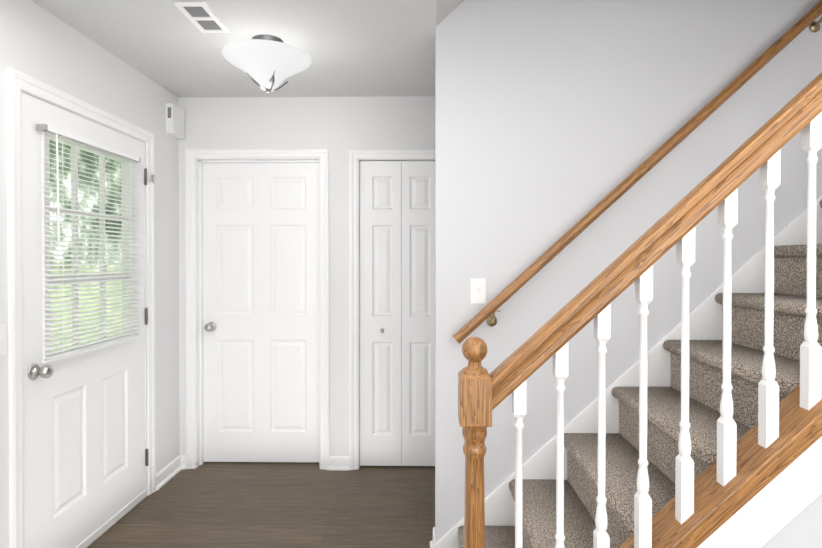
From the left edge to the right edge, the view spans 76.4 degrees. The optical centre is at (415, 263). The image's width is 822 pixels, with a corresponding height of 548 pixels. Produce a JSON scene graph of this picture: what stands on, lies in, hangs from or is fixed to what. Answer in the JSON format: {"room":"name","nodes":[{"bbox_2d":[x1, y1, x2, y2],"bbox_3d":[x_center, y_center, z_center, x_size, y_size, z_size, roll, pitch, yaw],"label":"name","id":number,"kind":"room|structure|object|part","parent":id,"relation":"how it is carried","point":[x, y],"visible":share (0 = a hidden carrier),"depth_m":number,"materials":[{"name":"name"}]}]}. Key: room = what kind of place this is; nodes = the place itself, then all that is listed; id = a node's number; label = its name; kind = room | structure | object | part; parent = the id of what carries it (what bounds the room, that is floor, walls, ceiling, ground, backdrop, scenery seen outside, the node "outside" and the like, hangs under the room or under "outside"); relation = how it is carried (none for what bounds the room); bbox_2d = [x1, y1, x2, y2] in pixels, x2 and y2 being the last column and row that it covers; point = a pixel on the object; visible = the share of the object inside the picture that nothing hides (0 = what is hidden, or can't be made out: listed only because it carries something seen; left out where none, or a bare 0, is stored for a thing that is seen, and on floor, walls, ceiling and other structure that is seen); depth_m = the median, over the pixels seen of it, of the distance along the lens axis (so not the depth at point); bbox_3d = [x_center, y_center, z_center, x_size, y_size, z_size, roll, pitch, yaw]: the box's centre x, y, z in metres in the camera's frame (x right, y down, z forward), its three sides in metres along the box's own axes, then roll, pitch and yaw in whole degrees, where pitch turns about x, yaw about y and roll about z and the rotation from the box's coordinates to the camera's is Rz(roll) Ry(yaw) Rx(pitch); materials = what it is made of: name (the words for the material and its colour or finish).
{"room":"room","nodes":[
{"label":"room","id":0,"kind":"room"},
{"bbox_2d":[0,0,179,547],"bbox_3d":[-1.642,0.155,0.432,0.120,2.405,6.152,0,0,1],"label":"wall","id":1,"kind":"structure","parent":0,"point":[39,43],"depth_m":2.65,"materials":[{"name":"white paint"}]},
{"bbox_2d":[0,324,5,355],"bbox_3d":[-1.551,0.290,1.921,0.016,0.114,0.115,0,0,1],"label":"light switch","id":2,"kind":"object","parent":1,"relation":"attached to","point":[2,339],"visible":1,"depth_m":1.96,"materials":[{"name":"white plastic"}]},
{"bbox_2d":[7,67,155,547],"bbox_3d":[-1.601,0.295,2.526,0.138,2.090,1.060,0,0,1],"label":"door frame","id":3,"kind":"structure","parent":1,"relation":"attached to","point":[18,82],"depth_m":2.04,"materials":[{"name":"white wood"}]},
{"bbox_2d":[21,92,147,547],"bbox_3d":[-1.570,0.324,2.530,0.058,2.012,0.922,0,0,1],"label":"exterior door","id":4,"kind":"structure","parent":1,"relation":"in","point":[84,444],"depth_m":2.41,"materials":[{"name":"white paint"}]},
{"bbox_2d":[28,141,125,379],"bbox_3d":[-1.529,-0.034,2.461,0.095,1.015,0.736,0,0,1],"label":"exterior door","id":5,"kind":"structure","parent":4,"relation":"attached to","point":[35,370],"depth_m":2.14,"materials":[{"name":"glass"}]},
{"bbox_3d":[-1.523,0.443,2.130,0.073,0.066,0.066,0,0,1],"label":"knob","id":6,"kind":"part","parent":5,"relation":"part of","materials":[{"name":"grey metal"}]},
{"label":"glass","id":7,"kind":"part","parent":5,"relation":"part of","materials":[{"name":"clear glass"}]},
{"bbox_2d":[36,124,140,362],"bbox_3d":[-1.534,-0.082,2.508,0.040,0.984,0.724,0,0,1],"label":"window blind","id":8,"kind":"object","parent":4,"relation":"attached to","point":[43,127],"depth_m":2.44,"materials":[{"name":"white plastic"}]},
{"bbox_2d":[56,134,63,248],"bbox_3d":[-1.511,-0.307,2.202,0.008,0.474,0.014,0,1,40],"label":"cord","id":9,"kind":"object","parent":8,"relation":"hanging from","point":[58,209],"depth_m":2.20,"materials":[{"name":"white plastic"}]},
{"bbox_2d":[63,249,63,344],"bbox_3d":[-1.518,-0.079,2.247,0.002,0.946,0.002,0,0,1],"label":"cord","id":10,"kind":"object","parent":8,"relation":"hanging from","point":[63,249],"depth_m":2.25,"materials":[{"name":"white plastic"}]},
{"bbox_3d":[-1.527,-0.076,2.507,0.023,0.945,0.708,0,0,1],"label":"window blind slats","id":11,"kind":"part","parent":8,"relation":"part of","materials":[{"name":"white plastic"}]},
{"bbox_2d":[126,239,126,331],"bbox_3d":[-1.536,-0.083,2.768,0.002,0.946,0.002,0,0,1],"label":"cord","id":12,"kind":"object","parent":8,"relation":"hanging from","point":[126,239],"depth_m":2.77,"materials":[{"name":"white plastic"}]},
{"bbox_3d":[-1.539,0.310,2.982,0.011,1.700,0.017,0,0,1],"label":"exterior door hinges","id":13,"kind":"part","parent":4,"relation":"part of","materials":[{"name":"metal"}]},
{"bbox_2d":[156,455,185,490],"bbox_3d":[-1.524,1.291,3.229,0.030,0.085,0.333,0,0,1],"label":"baseboard","id":14,"kind":"structure","parent":1,"relation":"attached to","point":[169,471],"depth_m":3.24,"materials":[{"name":"white wood"}]},
{"bbox_2d":[166,103,185,138],"bbox_3d":[-1.512,-0.892,3.287,0.052,0.184,0.161,0,0,1],"label":"door chime","id":15,"kind":"object","parent":1,"relation":"attached to","point":[174,121],"visible":1,"depth_m":3.24,"materials":[{"name":"white plastic"}]},
{"bbox_2d":[31,0,436,96],"bbox_3d":[1.497,-1.100,0.663,6.390,0.100,6.972,0,0,1],"label":"ceiling","id":16,"kind":"structure","parent":0,"point":[364,48],"depth_m":2.50,"materials":[{"name":"white paint"}]},
{"bbox_2d":[174,2,228,32],"bbox_3d":[-0.919,-1.058,2.256,0.126,0.009,0.267,0,0,1],"label":"ceiling vent","id":17,"kind":"object","parent":16,"relation":"in","point":[202,17],"visible":1,"depth_m":2.24,"materials":[{"name":"white metal"}]},
{"bbox_2d":[222,34,311,92],"bbox_3d":[-0.710,-0.941,2.503,0.414,0.248,0.414,0,0,1],"label":"ceiling light","id":18,"kind":"object","parent":16,"relation":"attached to","point":[268,63],"visible":1,"depth_m":2.41,"materials":[{"name":"white glass"}]},
{"bbox_2d":[87,462,434,547],"bbox_3d":[1.423,1.405,0.739,6.700,0.100,7.000,0,0,1],"label":"floor","id":19,"kind":"structure","parent":0,"point":[258,505],"depth_m":2.83,"materials":[{"name":"wood"}]},
{"bbox_2d":[458,72,821,547],"bbox_3d":[1.308,-0.223,1.853,2.387,3.137,0.960,0,0,1],"label":"staircase","id":20,"kind":"structure","parent":19,"relation":"on","point":[717,444],"depth_m":1.43,"materials":[{"name":"wood"}]},
{"bbox_3d":[1.351,-0.691,1.423,2.288,2.194,0.064,0,0,1],"label":"handrail","id":21,"kind":"part","parent":20,"relation":"part of","materials":[{"name":"brown wood"}]},
{"bbox_2d":[178,96,434,455],"bbox_3d":[0.489,0.130,3.415,4.050,2.405,0.120,0,0,1],"label":"wall","id":22,"kind":"structure","parent":0,"point":[339,127],"depth_m":3.37,"materials":[{"name":"white paint"}]},
{"bbox_2d":[185,148,328,469],"bbox_3d":[-1.024,0.297,3.431,0.929,2.070,0.138,0,0,1],"label":"door frame","id":23,"kind":"structure","parent":22,"relation":"attached to","point":[322,154],"depth_m":3.37,"materials":[{"name":"white wood"}]},
{"bbox_2d":[203,163,318,461],"bbox_3d":[-1.024,0.327,3.447,0.795,1.995,0.106,0,0,1],"label":"hall door","id":24,"kind":"structure","parent":22,"relation":"in","point":[261,304],"depth_m":3.47,"materials":[{"name":"white paint"}]},
{"bbox_3d":[-1.358,0.422,3.436,0.062,0.062,0.071,0,0,1],"label":"knob","id":25,"kind":"part","parent":24,"relation":"part of","materials":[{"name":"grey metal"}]},
{"bbox_2d":[349,150,434,469],"bbox_3d":[-0.093,0.322,3.426,0.588,2.020,0.120,0,0,1],"label":"door frame","id":26,"kind":"structure","parent":22,"relation":"attached to","point":[359,160],"depth_m":3.38,"materials":[{"name":"white wood"}]},
{"bbox_2d":[360,161,434,465],"bbox_3d":[-0.093,0.330,3.395,0.544,1.986,0.062,0,0,1],"label":"bifold closet door","id":27,"kind":"structure","parent":22,"relation":"in","point":[397,332],"depth_m":3.40,"materials":[{"name":"white paint"}]},
{"bbox_2d":[401,163,401,203],"bbox_3d":[0.500,0.124,4.125,4.050,2.405,0.100,0,0,1],"label":"wall","id":28,"kind":"structure","parent":0,"point":[401,183],"depth_m":4.08,"materials":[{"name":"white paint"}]},
{"bbox_2d":[436,0,463,25],"bbox_3d":[1.536,-2.443,1.829,2.907,2.766,0.967,0,0,1],"label":"ceiling soffit","id":29,"kind":"structure","parent":0,"point":[445,8],"depth_m":2.27,"materials":[{"name":"white paint"}]},
{"bbox_2d":[435,0,821,541],"bbox_3d":[2.345,-1.309,2.370,4.507,5.300,0.120,0,0,1],"label":"wall","id":30,"kind":"structure","parent":0,"point":[556,120],"depth_m":2.34,"materials":[{"name":"white paint"}]},
{"bbox_2d":[470,278,485,303],"bbox_3d":[0.281,0.125,2.345,0.070,0.114,0.016,0,0,1],"label":"light switch","id":31,"kind":"object","parent":30,"relation":"attached to","point":[477,290],"visible":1,"depth_m":2.35,"materials":[{"name":"white plastic"}]},
{"bbox_2d":[436,194,821,547],"bbox_3d":[1.299,0.196,2.331,2.418,2.291,0.014,0,0,1],"label":"trim","id":32,"kind":"structure","parent":30,"relation":"attached to","point":[705,315],"depth_m":2.33,"materials":[{"name":"white wood"}]},
{"bbox_2d":[453,0,821,343],"bbox_3d":[1.262,-0.657,2.290,2.200,2.023,0.084,0,0,1],"label":"handrail","id":33,"kind":"object","parent":30,"relation":"attached to","point":[727,92],"depth_m":2.26,"materials":[{"name":"brown wood"}]},
{"label":"outside","id":34,"kind":"structure","parent":0,"visible":0},
{"bbox_2d":[50,140,121,349],"bbox_3d":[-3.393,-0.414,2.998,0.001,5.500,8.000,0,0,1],"label":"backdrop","id":35,"kind":"structure","parent":34,"point":[83,155],"depth_m":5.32,"materials":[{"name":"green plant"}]}
]}

